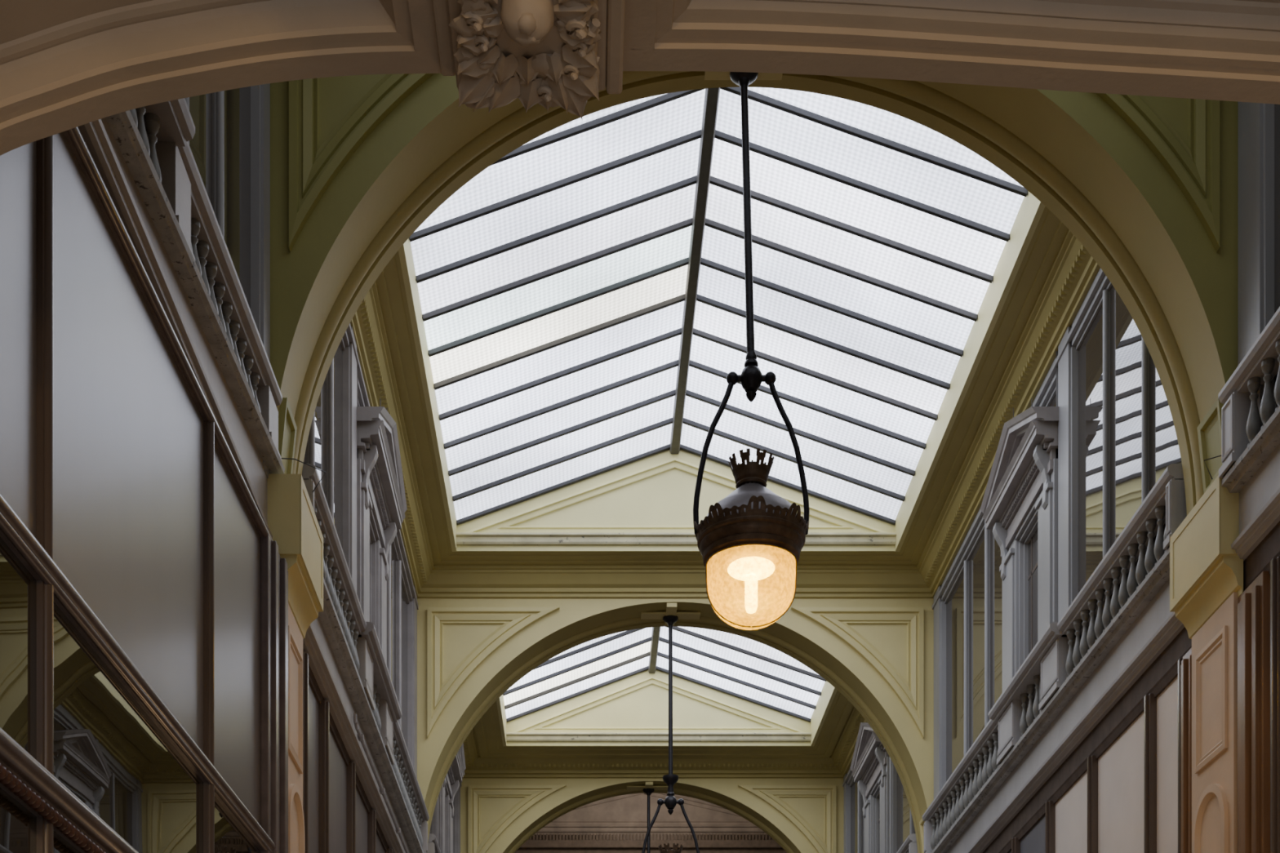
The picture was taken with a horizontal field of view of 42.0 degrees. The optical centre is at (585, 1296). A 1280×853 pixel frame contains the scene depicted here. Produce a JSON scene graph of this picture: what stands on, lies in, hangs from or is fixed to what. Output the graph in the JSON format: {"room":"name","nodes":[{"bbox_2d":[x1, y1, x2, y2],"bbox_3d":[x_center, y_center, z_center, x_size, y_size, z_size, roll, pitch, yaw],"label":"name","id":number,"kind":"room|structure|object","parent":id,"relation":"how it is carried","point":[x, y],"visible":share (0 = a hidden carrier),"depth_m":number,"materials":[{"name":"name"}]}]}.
{"room":"shopping arcade","nodes":[
{"label":"shopping arcade","id":0,"kind":"room"},
{"bbox_2d":[515,840,786,852],"bbox_3d":[0.625,-4.870,19.020,3.613,0.140,1.960,0,0,0],"label":"cornice","id":1,"kind":"structure","parent":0,"point":[530,846],"depth_m":18.04,"materials":[{"name":"brown paint"}]},
{"bbox_2d":[528,793,773,839],"bbox_3d":[0.625,-5.277,18.150,3.613,0.686,0.200,0,0,0],"label":"end wall","id":2,"kind":"structure","parent":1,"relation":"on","point":[623,817],"depth_m":18.09,"materials":[{"name":"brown paint"}]},
{"bbox_2d":[462,690,866,777],"bbox_3d":[0.625,-4.935,13.800,3.613,0.150,3.660,0,0,0],"label":"cornice","id":3,"kind":"structure","parent":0,"point":[831,756],"depth_m":15.39,"materials":[{"name":"beige paint"}]},
{"bbox_2d":[506,669,811,746],"bbox_3d":[0.665,-5.369,15.200,2.765,0.729,0.200,0,0,0],"label":"pediment","id":4,"kind":"object","parent":3,"relation":"on","point":[633,710],"visible":0.98,"depth_m":15.15,"materials":[{"name":"beige paint"}]},
{"bbox_2d":[496,626,837,746],"bbox_3d":[0.665,-5.381,13.710,2.825,0.764,2.880,0,0,0],"label":"window","id":5,"kind":"structure","parent":3,"relation":"on","point":[748,668],"depth_m":14.62,"materials":[{"name":"white glass"}]},
{"bbox_2d":[350,206,1100,598],"bbox_3d":[0.625,-4.955,9.115,3.613,0.190,4.970,0,0,0],"label":"cornice","id":6,"kind":"structure","parent":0,"point":[1055,273],"depth_m":10.22,"materials":[{"name":"beige paint"}]},
{"bbox_2d":[456,448,896,551],"bbox_3d":[0.614,-5.417,11.350,2.973,0.726,0.200,0,0,0],"label":"pediment","id":7,"kind":"object","parent":6,"relation":"on","point":[646,504],"visible":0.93,"depth_m":11.30,"materials":[{"name":"beige paint"}]},
{"bbox_2d":[398,86,1045,551],"bbox_3d":[0.614,-5.429,9.100,3.033,0.761,4.400,0,0,0],"label":"skylight","id":8,"kind":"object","parent":6,"relation":"on","point":[580,314],"depth_m":9.15,"materials":[{"name":"glass"}]},
{"bbox_3d":[0.700,1.650,8.100,7.400,0.100,24.200,0,0,0],"label":"floor","id":9,"kind":"structure","parent":0,"visible":0},
{"bbox_2d":[0,126,288,852],"bbox_3d":[-1.166,-0.585,4.561,0.092,4.370,3.247,0,0,1],"label":"shopfront","id":10,"kind":"object","parent":9,"relation":"on","point":[144,582],"visible":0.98,"depth_m":4.18,"materials":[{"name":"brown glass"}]},
{"bbox_2d":[78,110,284,539],"bbox_3d":[-1.174,-2.921,4.575,0.114,0.318,3.250,0,0,0],"label":"trim","id":11,"kind":"structure","parent":10,"relation":"on","point":[116,145],"depth_m":4.79,"materials":[{"name":"grey paint"}]},
{"bbox_2d":[129,83,282,478],"bbox_3d":[-1.159,-3.858,4.550,0.155,2.024,3.300,0,0,0],"label":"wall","id":12,"kind":"structure","parent":11,"relation":"on","point":[229,145],"depth_m":5.53,"materials":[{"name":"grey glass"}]},
{"bbox_2d":[288,604,305,852],"bbox_3d":[-1.193,-0.510,6.415,0.176,4.220,0.430,0,0,0],"label":"pilaster","id":13,"kind":"object","parent":9,"relation":"on","point":[296,839],"visible":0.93,"depth_m":6.45,"materials":[{"name":"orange paint"}]},
{"bbox_2d":[267,474,323,639],"bbox_3d":[-1.139,-2.817,6.410,0.183,0.435,0.520,0,0,0],"label":"corbel","id":14,"kind":"object","parent":13,"relation":"on","point":[292,522],"visible":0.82,"depth_m":6.21,"materials":[{"name":"beige paint"}]},
{"bbox_2d":[281,457,326,492],"bbox_3d":[-1.073,-3.078,6.233,0.228,0.078,0.039,0,0,-45],"label":"wire","id":15,"kind":"object","parent":14,"relation":"on","point":[282,458],"visible":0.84,"depth_m":6.25,"materials":[{"name":"grey metal"}]},
{"bbox_2d":[302,651,392,852],"bbox_3d":[-1.191,-0.565,9.115,0.080,4.330,4.970,0,0,0],"label":"shopfront","id":16,"kind":"object","parent":9,"relation":"on","point":[340,817],"visible":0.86,"depth_m":7.87,"materials":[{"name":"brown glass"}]},
{"bbox_2d":[302,577,423,852],"bbox_3d":[-1.163,-2.873,9.115,0.135,0.295,4.970,0,0,0],"label":"trim","id":17,"kind":"structure","parent":16,"relation":"on","point":[331,663],"depth_m":8.26,"materials":[{"name":"grey paint"}]},
{"bbox_2d":[303,323,359,591],"bbox_3d":[-1.198,-3.945,7.590,0.075,1.850,1.920,0,0,0],"label":"window","id":18,"kind":"structure","parent":17,"relation":"on","point":[331,443],"depth_m":8.27,"materials":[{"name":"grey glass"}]},
{"bbox_2d":[356,351,369,457],"bbox_3d":[-1.198,-3.945,9.070,0.075,1.850,1.040,0,0,0],"label":"window","id":19,"kind":"structure","parent":17,"relation":"on","point":[362,400],"depth_m":8.76,"materials":[{"name":"clear glass"}]},
{"bbox_2d":[302,406,429,852],"bbox_3d":[-1.135,-3.886,9.107,0.212,1.732,4.881,0,0,0],"label":"pedimented window","id":20,"kind":"structure","parent":17,"relation":"on","point":[381,503],"depth_m":8.76,"materials":[{"name":"grey paint"}]},
{"bbox_2d":[353,713,408,852],"bbox_3d":[-1.146,-2.868,9.595,0.030,0.065,2.609,0,0,0],"label":"conduit pipe","id":21,"kind":"object","parent":17,"relation":"attached to","point":[360,736],"visible":0.92,"depth_m":9.20,"materials":[{"name":"grey metal"}]},
{"bbox_2d":[386,529,418,777],"bbox_3d":[-1.198,-3.945,10.595,0.075,1.850,2.010,0,0,0],"label":"window","id":22,"kind":"structure","parent":17,"relation":"on","point":[402,606],"depth_m":11.03,"materials":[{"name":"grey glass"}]},
{"bbox_2d":[0,0,1279,155],"bbox_3d":[0.625,-1.900,2.575,3.609,7.000,0.650,0,0,0],"label":"arch","id":23,"kind":"object","parent":9,"relation":"on","point":[65,64],"visible":0.97,"depth_m":2.82,"materials":[{"name":"stone"}]},
{"bbox_2d":[431,0,625,120],"bbox_3d":[-0.093,-2.086,2.676,0.314,0.148,0.452,0,0,0],"label":"keystone","id":24,"kind":"object","parent":23,"relation":"attached to","point":[547,53],"visible":1,"depth_m":2.77,"materials":[{"name":"stone"}]},
{"bbox_2d":[982,626,1191,852],"bbox_3d":[2.441,-0.563,9.115,0.082,4.326,4.970,0,0,0],"label":"shopfront","id":25,"kind":"object","parent":9,"relation":"on","point":[1126,788],"visible":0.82,"depth_m":7.53,"materials":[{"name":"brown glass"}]},
{"bbox_2d":[931,546,1184,852],"bbox_3d":[2.414,-2.873,9.115,0.135,0.295,4.970,0,0,0],"label":"trim","id":26,"kind":"structure","parent":25,"relation":"on","point":[1144,626],"depth_m":8.13,"materials":[{"name":"grey paint"}]},
{"bbox_2d":[270,71,1238,515],"bbox_3d":[0.625,-4.190,6.398,3.653,2.320,0.465,0,0,0],"label":"arch","id":27,"kind":"object","parent":26,"relation":"on","point":[1148,185],"depth_m":6.28,"materials":[{"name":"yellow paint"}]},
{"bbox_2d":[693,71,809,630],"bbox_3d":[0.642,-3.668,6.450,0.433,2.158,0.433,0,0,19],"label":"hanging lantern","id":28,"kind":"object","parent":27,"relation":"hanging from","point":[753,536],"visible":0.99,"depth_m":6.37,"materials":[{"name":"black metal"}]},
{"bbox_2d":[932,506,1002,820],"bbox_3d":[2.450,-3.945,10.595,0.075,1.850,2.010,0,0,0],"label":"window","id":29,"kind":"structure","parent":26,"relation":"on","point":[967,605],"depth_m":10.71,"materials":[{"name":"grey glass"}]},
{"bbox_2d":[980,406,1058,713],"bbox_3d":[2.386,-3.891,9.070,0.212,1.722,1.110,0,0,0],"label":"pedimented window","id":30,"kind":"structure","parent":26,"relation":"on","point":[1020,498],"depth_m":9.07,"materials":[{"name":"grey paint"}]},
{"bbox_2d":[1028,351,1057,702],"bbox_3d":[2.450,-3.945,9.070,0.075,1.850,1.040,0,0,0],"label":"window","id":31,"kind":"structure","parent":26,"relation":"on","point":[1046,395],"depth_m":9.09,"materials":[{"name":"clear glass"}]},
{"bbox_2d":[922,267,1186,852],"bbox_3d":[2.392,-3.945,9.089,0.190,1.850,4.918,0,0,0],"label":"window","id":32,"kind":"structure","parent":26,"relation":"on","point":[1117,434],"depth_m":7.98,"materials":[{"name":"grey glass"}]},
{"bbox_2d":[1191,591,1238,852],"bbox_3d":[2.463,-0.510,6.415,0.138,4.220,0.430,0,0,0],"label":"pilaster","id":33,"kind":"object","parent":9,"relation":"on","point":[1215,645],"visible":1,"depth_m":6.37,"materials":[{"name":"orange paint"}]},
{"bbox_2d":[1169,475,1243,639],"bbox_3d":[2.410,-2.817,6.410,0.143,0.435,0.520,0,0,0],"label":"block","id":34,"kind":"object","parent":33,"relation":"on","point":[1205,571],"visible":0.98,"depth_m":6.34,"materials":[{"name":"beige paint"}]},
{"bbox_2d":[1204,455,1221,479],"bbox_3d":[2.362,-3.076,6.168,0.137,0.073,0.022,0,0,36],"label":"wire","id":35,"kind":"object","parent":34,"relation":"on","point":[1218,455],"visible":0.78,"depth_m":6.20,"materials":[{"name":"black metal"}]},
{"bbox_2d":[1237,520,1279,852],"bbox_3d":[2.441,-0.563,4.550,0.082,4.326,3.300,0,0,0],"label":"shopfront","id":36,"kind":"object","parent":9,"relation":"on","point":[1259,603],"visible":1,"depth_m":6.00,"materials":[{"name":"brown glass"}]},
{"bbox_2d":[1221,405,1279,561],"bbox_3d":[2.414,-2.873,4.550,0.135,0.295,3.300,0,0,0],"label":"trim","id":37,"kind":"structure","parent":36,"relation":"on","point":[1255,475],"depth_m":5.94,"materials":[{"name":"grey paint"}]},
{"bbox_2d":[1217,101,1279,477],"bbox_3d":[2.392,-3.945,4.550,0.190,1.850,3.300,0,0,0],"label":"window","id":38,"kind":"structure","parent":37,"relation":"on","point":[1259,123],"depth_m":5.98,"materials":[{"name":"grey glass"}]},
{"bbox_3d":[2.442,-0.563,13.800,0.080,4.326,3.660,0,0,0],"label":"shopfront","id":39,"kind":"object","parent":9,"relation":"on","visible":0},
{"bbox_3d":[2.414,-2.873,13.800,0.135,0.295,3.660,0,0,0],"label":"trim","id":40,"kind":"structure","parent":39,"relation":"on","visible":0},
{"bbox_2d":[460,777,844,852],"bbox_3d":[0.625,-4.190,15.763,3.653,2.320,0.335,0,0,0],"label":"arch","id":41,"kind":"object","parent":40,"relation":"on","point":[498,815],"depth_m":15.63,"materials":[{"name":"beige paint"}]},
{"bbox_2d":[642,788,654,852],"bbox_3d":[0.600,-3.674,15.800,0.433,2.276,0.433,0,0,-19],"label":"hanging lantern","id":42,"kind":"object","parent":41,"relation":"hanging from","point":[648,791],"visible":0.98,"depth_m":15.79,"materials":[{"name":"black metal"}]},
{"bbox_2d":[417,598,933,852],"bbox_3d":[0.625,-4.190,11.768,3.653,2.320,0.405,0,0,0],"label":"arch","id":43,"kind":"object","parent":40,"relation":"on","point":[877,653],"depth_m":11.60,"materials":[{"name":"beige paint"}]},
{"bbox_2d":[641,615,699,852],"bbox_3d":[0.604,-3.674,11.800,0.433,2.276,0.433,0,0,-19],"label":"lantern","id":44,"kind":"object","parent":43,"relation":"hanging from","point":[670,802],"visible":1,"depth_m":11.79,"materials":[{"name":"black metal"}]},
{"bbox_2d":[842,767,864,852],"bbox_3d":[2.450,-3.945,14.975,0.075,1.850,1.310,0,0,0],"label":"window","id":45,"kind":"structure","parent":40,"relation":"on","point":[854,820],"depth_m":15.32,"materials":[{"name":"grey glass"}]},
{"bbox_2d":[878,796,879,852],"bbox_3d":[2.450,-3.945,13.800,0.075,1.850,1.040,0,0,0],"label":"window","id":46,"kind":"structure","parent":40,"relation":"on","point":[879,797],"depth_m":13.96,"materials":[{"name":"clear glass"}]},
{"bbox_2d":[849,722,917,852],"bbox_3d":[2.386,-3.886,13.795,0.212,1.732,3.576,0,0,0],"label":"pedimented window","id":47,"kind":"structure","parent":40,"relation":"on","point":[870,762],"depth_m":13.79,"materials":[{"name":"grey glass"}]},
{"bbox_2d":[889,758,915,852],"bbox_3d":[2.450,-3.945,12.625,0.075,1.850,1.310,0,0,0],"label":"window","id":48,"kind":"structure","parent":40,"relation":"on","point":[901,823],"depth_m":13.15,"materials":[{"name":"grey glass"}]},
{"bbox_3d":[-1.191,-0.563,13.800,0.080,4.326,3.660,0,0,0],"label":"shopfront","id":49,"kind":"object","parent":9,"relation":"on","visible":0},
{"bbox_3d":[-1.163,-2.873,13.800,0.135,0.295,3.660,0,0,0],"label":"trim","id":50,"kind":"structure","parent":49,"relation":"on","visible":0},
{"bbox_2d":[429,797,438,843],"bbox_3d":[-1.198,-3.945,12.625,0.075,1.850,1.310,0,0,0],"label":"window","id":51,"kind":"structure","parent":50,"relation":"on","point":[434,824],"depth_m":13.18,"materials":[{"name":"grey glass"}]},
{"bbox_2d":[427,743,466,852],"bbox_3d":[-1.135,-3.886,13.795,0.212,1.732,3.576,0,0,0],"label":"pedimented window","id":52,"kind":"structure","parent":50,"relation":"on","point":[451,784],"depth_m":13.98,"materials":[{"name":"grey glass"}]},
{"bbox_2d":[452,782,461,852],"bbox_3d":[-1.198,-3.945,14.975,0.075,1.850,1.310,0,0,0],"label":"window","id":53,"kind":"structure","parent":50,"relation":"on","point":[456,803],"depth_m":15.48,"materials":[{"name":"clear glass"}]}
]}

